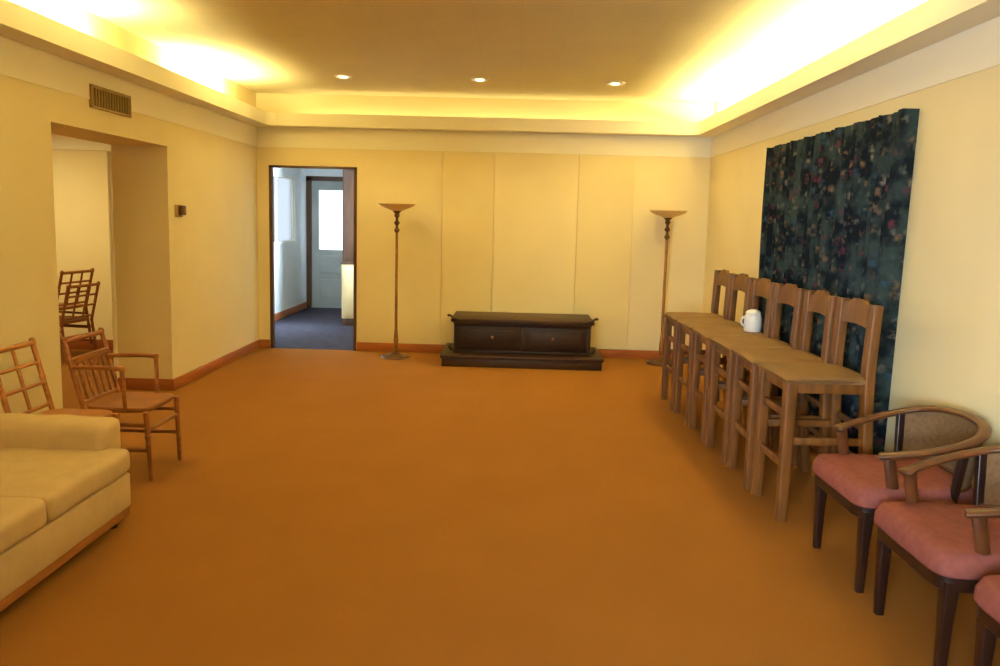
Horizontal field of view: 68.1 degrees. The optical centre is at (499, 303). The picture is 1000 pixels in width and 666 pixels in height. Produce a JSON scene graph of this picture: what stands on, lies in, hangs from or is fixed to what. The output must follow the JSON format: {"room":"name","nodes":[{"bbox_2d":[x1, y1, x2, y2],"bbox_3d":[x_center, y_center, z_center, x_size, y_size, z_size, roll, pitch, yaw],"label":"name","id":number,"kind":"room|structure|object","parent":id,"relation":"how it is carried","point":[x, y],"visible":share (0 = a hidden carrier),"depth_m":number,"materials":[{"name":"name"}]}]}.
{"room":"funeral viewing room","nodes":[
{"label":"funeral viewing room","id":0,"kind":"room"},
{"bbox_2d":[52,149,112,339],"bbox_3d":[-5.058,-0.789,7.744,3.950,2.500,0.100,2,7,1],"label":"wall","id":1,"kind":"structure","parent":0,"point":[80,180],"depth_m":7.68,"materials":[{"name":"beige paint"}]},
{"bbox_2d":[51,134,118,378],"bbox_3d":[-5.080,-0.638,6.853,3.950,2.400,1.705,2,7,1],"label":"trim","id":2,"kind":"structure","parent":1,"relation":"attached to","point":[59,142],"depth_m":6.05,"materials":[{"name":"paint"}]},
{"bbox_2d":[68,339,112,349],"bbox_3d":[-5.090,0.405,7.821,3.950,0.110,0.018,2,7,1],"label":"baseboard","id":3,"kind":"structure","parent":1,"relation":"attached to","point":[78,344],"depth_m":7.80,"materials":[{"name":"brown wood"}]},
{"bbox_2d":[0,0,258,413],"bbox_3d":[-2.962,-0.352,2.870,0.450,2.840,10.350,2,7,1],"label":"wall","id":4,"kind":"structure","parent":0,"point":[187,285],"depth_m":5.97,"materials":[{"name":"beige paint"}]},
{"bbox_2d":[89,84,131,117],"bbox_3d":[-2.657,-1.383,5.056,0.020,0.150,0.500,2,7,1],"label":"air vent","id":5,"kind":"object","parent":4,"relation":"in","point":[101,98],"visible":1,"depth_m":5.03,"materials":[{"name":"beige metal"}]},
{"bbox_2d":[93,87,128,114],"bbox_3d":[-2.654,-1.382,5.054,0.010,0.120,0.446,2,7,1],"label":"grille","id":6,"kind":"object","parent":5,"relation":"attached to","point":[104,99],"depth_m":5.04,"materials":[{"name":"beige metal"}]},
{"bbox_2d":[174,205,185,216],"bbox_3d":[-2.639,-0.770,6.127,0.048,0.100,0.140,2,7,1],"label":"thermostat","id":7,"kind":"object","parent":4,"relation":"attached to","point":[180,210],"visible":1,"depth_m":6.11,"materials":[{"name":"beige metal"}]},
{"bbox_2d":[118,339,259,390],"bbox_3d":[-2.986,1.003,3.099,0.468,0.095,10.200,2,7,1],"label":"baseboard","id":8,"kind":"structure","parent":4,"relation":"attached to","point":[174,384],"depth_m":6.40,"materials":[{"name":"brown wood"}]},
{"bbox_2d":[0,16,999,156],"bbox_3d":[-0.295,-1.147,2.796,4.840,0.210,10.200,2,7,1],"label":"trim","id":9,"kind":"structure","parent":4,"relation":"attached to","point":[977,48],"depth_m":5.74,"materials":[{"name":"paint"}]},
{"bbox_2d":[0,0,999,137],"bbox_3d":[-0.291,-1.310,2.777,4.840,0.130,10.200,2,7,1],"label":"trim","id":10,"kind":"structure","parent":4,"relation":"attached to","point":[930,22],"depth_m":5.06,"materials":[{"name":"paint"}]},
{"bbox_2d":[273,168,305,313],"bbox_3d":[-3.138,-0.889,9.930,0.100,2.300,3.610,2,7,1],"label":"wall","id":11,"kind":"structure","parent":0,"point":[289,259],"depth_m":11.05,"materials":[{"name":"white paint"}]},
{"bbox_2d":[273,173,295,244],"bbox_3d":[-3.097,-1.314,10.263,0.085,0.970,1.550,2,7,1],"label":"window","id":12,"kind":"structure","parent":11,"relation":"in","point":[283,184],"depth_m":10.62,"materials":[{"name":"white glass"}]},
{"bbox_2d":[275,302,306,320],"bbox_3d":[-1.917,0.244,9.981,2.400,0.100,3.510,2,7,1],"label":"baseboard","id":13,"kind":"structure","parent":11,"relation":"attached to","point":[292,310],"depth_m":10.88,"materials":[{"name":"brown wood"}]},
{"bbox_2d":[305,169,342,301],"bbox_3d":[-1.800,-1.051,11.648,2.500,2.300,0.100,2,7,1],"label":"wall","id":14,"kind":"structure","parent":0,"point":[309,172],"depth_m":11.51,"materials":[{"name":"white paint"}]},
{"bbox_2d":[306,176,342,307],"bbox_3d":[-2.568,-0.954,11.646,0.940,2.070,0.080,2,7,1],"label":"trim","id":15,"kind":"structure","parent":14,"relation":"attached to","point":[309,179],"depth_m":11.59,"materials":[{"name":"brown wood"}]},
{"bbox_2d":[312,181,342,307],"bbox_3d":[-2.570,-0.921,11.620,0.790,1.990,0.140,2,7,1],"label":"door","id":16,"kind":"structure","parent":14,"relation":"in","point":[326,264],"depth_m":11.68,"materials":[{"name":"grey paint"}]},
{"bbox_2d":[66,0,887,102],"bbox_3d":[-0.283,-1.648,2.739,4.940,0.100,10.300,2,7,1],"label":"ceiling","id":17,"kind":"structure","parent":0,"point":[684,51],"depth_m":5.32,"materials":[{"name":"tan painted plaster"}]},
{"bbox_2d":[333,74,353,78],"bbox_3d":[-1.435,-2.077,6.772,0.190,0.020,0.190,2,7,1],"label":"recessed light","id":18,"kind":"object","parent":17,"relation":"in","point":[341,76],"visible":1,"depth_m":6.74,"materials":[{"name":"white paint"}]},
{"bbox_2d":[469,77,489,81],"bbox_3d":[-0.185,-2.042,6.749,0.190,0.020,0.190,2,7,1],"label":"recessed light","id":19,"kind":"object","parent":17,"relation":"in","point":[477,79],"visible":1,"depth_m":6.72,"materials":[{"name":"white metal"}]},
{"bbox_2d":[605,81,625,85],"bbox_3d":[1.055,-2.014,6.775,0.190,0.020,0.190,2,7,1],"label":"recessed light","id":20,"kind":"object","parent":17,"relation":"in","point":[612,83],"visible":1,"depth_m":6.74,"materials":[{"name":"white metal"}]},
{"bbox_2d":[256,93,713,350],"bbox_3d":[-0.353,-0.871,8.008,5.440,2.840,0.090,2,7,1],"label":"wall","id":21,"kind":"structure","parent":0,"point":[671,183],"depth_m":7.94,"materials":[{"name":"beige paint"}]},
{"bbox_2d":[269,165,356,350],"bbox_3d":[-2.029,-0.491,8.059,0.948,1.989,0.057,2,7,1],"label":"trim","id":22,"kind":"structure","parent":21,"relation":"attached to","point":[271,181],"depth_m":8.02,"materials":[{"name":"brown wood"}]},
{"bbox_2d":[440,152,494,343],"bbox_3d":[-0.354,-0.580,7.988,0.555,2.065,0.014,2,7,1],"label":"wall panel","id":23,"kind":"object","parent":21,"relation":"attached to","point":[468,178],"depth_m":7.96,"materials":[{"name":"beige paint"}]},
{"bbox_2d":[260,339,687,359],"bbox_3d":[-0.230,0.502,8.106,4.822,0.095,0.018,2,7,1],"label":"baseboard","id":24,"kind":"structure","parent":21,"relation":"attached to","point":[264,343],"depth_m":8.11,"materials":[{"name":"brown wood"}]},
{"bbox_2d":[492,152,578,313],"bbox_3d":[0.370,-0.567,7.972,0.889,2.080,0.018,2,7,1],"label":"wall panel","id":25,"kind":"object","parent":21,"relation":"attached to","point":[536,194],"depth_m":7.94,"materials":[{"name":"beige paint"}]},
{"bbox_2d":[574,156,634,348],"bbox_3d":[1.112,-0.539,7.960,0.590,2.065,0.014,2,7,1],"label":"wall panel","id":26,"kind":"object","parent":21,"relation":"attached to","point":[606,183],"depth_m":7.94,"materials":[{"name":"beige paint"}]},
{"bbox_2d":[0,307,999,665],"bbox_3d":[-2.438,0.911,4.889,9.390,0.100,14.100,2,7,1],"label":"floor","id":27,"kind":"structure","parent":0,"point":[320,507],"depth_m":3.40,"materials":[{"name":"orange carpet"}]},
{"bbox_2d":[0,337,120,448],"bbox_3d":[-2.278,0.593,3.812,0.478,0.789,0.354,2,7,1],"label":"chair","id":28,"kind":"object","parent":27,"relation":"on","point":[31,341],"visible":0.42,"depth_m":3.87,"materials":[{"name":"brown wood"}]},
{"bbox_2d":[0,413,130,611],"bbox_3d":[-2.232,0.756,2.574,0.982,0.743,2.045,2,7,1],"label":"sofa","id":29,"kind":"object","parent":27,"relation":"on","point":[65,479],"visible":1,"depth_m":3.12,"materials":[{"name":"beige fabric"}]},
{"bbox_2d":[0,497,46,553],"bbox_3d":[-2.164,0.838,2.334,0.832,0.143,1.072,2,7,1],"label":"seat cushion","id":30,"kind":"object","parent":29,"relation":"on","point":[23,520],"depth_m":2.73,"materials":[{"name":"beige fabric"}]},
{"bbox_2d":[0,447,129,521],"bbox_3d":[-2.145,0.749,3.177,0.832,0.132,0.612,2,7,1],"label":"seat cushion","id":31,"kind":"object","parent":29,"relation":"on","point":[68,479],"depth_m":3.14,"materials":[{"name":"beige fabric"}]},
{"bbox_2d":[59,281,99,364],"bbox_3d":[-4.259,0.166,7.204,0.533,0.769,0.434,3,7,10],"label":"chair","id":32,"kind":"object","parent":27,"relation":"on","point":[67,320],"visible":0.62,"depth_m":7.18,"materials":[{"name":"brown wood"}]},
{"bbox_2d":[58,268,93,350],"bbox_3d":[-4.316,0.034,7.200,0.533,0.769,0.434,3,7,10],"label":"chair","id":33,"kind":"object","parent":32,"relation":"on","point":[91,270],"visible":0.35,"depth_m":7.20,"materials":[{"name":"brown wood"}]},
{"bbox_2d":[60,327,181,480],"bbox_3d":[-2.129,0.552,4.197,0.478,0.789,0.414,2,7,1],"label":"armchair","id":34,"kind":"object","parent":27,"relation":"on","point":[122,401],"visible":0.88,"depth_m":4.15,"materials":[{"name":"brown wood"}]},
{"bbox_2d":[341,169,353,325],"bbox_3d":[-1.833,-0.780,10.149,0.545,2.100,0.741,2,7,1],"label":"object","id":35,"kind":"object","parent":27,"relation":"on","point":[347,263],"visible":0.22,"depth_m":9.82,"materials":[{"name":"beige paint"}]},
{"bbox_2d":[378,203,415,359],"bbox_3d":[-1.082,-0.236,7.728,0.390,1.605,0.390,2,7,1],"label":"floor lamp","id":36,"kind":"object","parent":27,"relation":"on","point":[396,208],"visible":1,"depth_m":7.69,"materials":[{"name":"brown metal"}]},
{"bbox_2d":[440,311,603,370],"bbox_3d":[0.227,0.349,7.690,1.630,0.518,0.720,2,7,1],"label":"base cabinet","id":37,"kind":"object","parent":27,"relation":"on","point":[481,339],"visible":1,"depth_m":7.46,"materials":[{"name":"brown wood"}]},
{"bbox_2d":[646,210,686,365],"bbox_3d":[1.718,-0.166,7.734,0.390,1.605,0.390,2,7,1],"label":"floor lamp","id":38,"kind":"object","parent":27,"relation":"on","point":[667,215],"visible":0.91,"depth_m":7.70,"materials":[{"name":"brown metal"}]},
{"bbox_2d":[660,270,734,409],"bbox_3d":[1.612,0.276,6.011,0.499,1.118,0.416,1,6,0],"label":"bar stool","id":39,"kind":"object","parent":27,"relation":"on","point":[721,277],"visible":0.52,"depth_m":6.07,"materials":[{"name":"brown wood"}]},
{"bbox_2d":[673,273,752,426],"bbox_3d":[1.619,0.325,5.579,0.499,1.118,0.416,1,7,-1],"label":"bar stool","id":40,"kind":"object","parent":27,"relation":"on","point":[742,282],"visible":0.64,"depth_m":5.61,"materials":[{"name":"brown wood"}]},
{"bbox_2d":[688,278,778,444],"bbox_3d":[1.625,0.375,5.146,0.499,1.118,0.416,2,7,1],"label":"bar stool","id":41,"kind":"object","parent":27,"relation":"on","point":[763,287],"visible":0.49,"depth_m":5.13,"materials":[{"name":"brown wood"}]},
{"bbox_2d":[740,309,761,331],"bbox_3d":[1.750,0.113,5.132,0.120,0.154,0.138,8,9,43],"label":"pitcher","id":42,"kind":"object","parent":41,"relation":"on","point":[752,318],"visible":1,"depth_m":5.09,"materials":[{"name":"ceramic"}]},
{"bbox_2d":[705,283,806,465],"bbox_3d":[1.631,0.424,4.713,0.499,1.118,0.416,1,7,-1],"label":"bar stool","id":43,"kind":"object","parent":27,"relation":"on","point":[788,293],"visible":0.67,"depth_m":4.71,"materials":[{"name":"brown wood"}]},
{"bbox_2d":[727,290,837,489],"bbox_3d":[1.638,0.474,4.280,0.499,1.118,0.416,2,7,2],"label":"bar stool","id":44,"kind":"object","parent":27,"relation":"on","point":[819,301],"visible":0.74,"depth_m":4.26,"materials":[{"name":"brown wood"}]},
{"bbox_2d":[751,297,883,521],"bbox_3d":[1.644,0.523,3.849,0.499,1.118,0.416,1,6,0],"label":"bar stool","id":45,"kind":"object","parent":27,"relation":"on","point":[833,379],"visible":0.88,"depth_m":3.70,"materials":[{"name":"brown wood"}]},
{"bbox_2d":[812,406,991,592],"bbox_3d":[1.715,0.808,3.184,0.590,0.708,0.554,1,6,0],"label":"armchair","id":46,"kind":"object","parent":27,"relation":"on","point":[859,483],"visible":0.76,"depth_m":3.12,"materials":[{"name":"pink fabric"}]},
{"bbox_2d":[873,445,999,665],"bbox_3d":[1.702,0.874,2.603,0.590,0.708,0.554,2,7,1],"label":"armchair","id":47,"kind":"object","parent":27,"relation":"on","point":[952,547],"visible":0.99,"depth_m":2.57,"materials":[{"name":"pink fabric"}]},
{"bbox_2d":[973,575,999,665],"bbox_3d":[1.709,0.940,2.022,0.590,0.708,0.554,2,7,1],"label":"armchair","id":48,"kind":"object","parent":27,"relation":"on","point":[986,595],"visible":1,"depth_m":2.20,"materials":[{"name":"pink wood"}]},
{"bbox_2d":[702,0,999,486],"bbox_3d":[2.176,-0.218,2.841,0.150,2.840,10.490,2,7,1],"label":"wall","id":49,"kind":"structure","parent":0,"point":[947,350],"depth_m":3.60,"materials":[{"name":"beige paint"}]},
{"bbox_2d":[703,355,819,453],"bbox_3d":[2.058,1.143,2.994,0.018,0.095,10.182,2,7,1],"label":"baseboard","id":50,"kind":"structure","parent":49,"relation":"attached to","point":[816,448],"depth_m":4.92,"materials":[{"name":"brown wood"}]},
{"bbox_2d":[758,108,919,454],"bbox_3d":[2.081,-0.146,4.900,0.115,1.945,2.060,2,7,1],"label":"tapestry","id":51,"kind":"object","parent":49,"relation":"hanging from","point":[836,202],"visible":0.56,"depth_m":4.33,"materials":[{"name":"blue fabric"}]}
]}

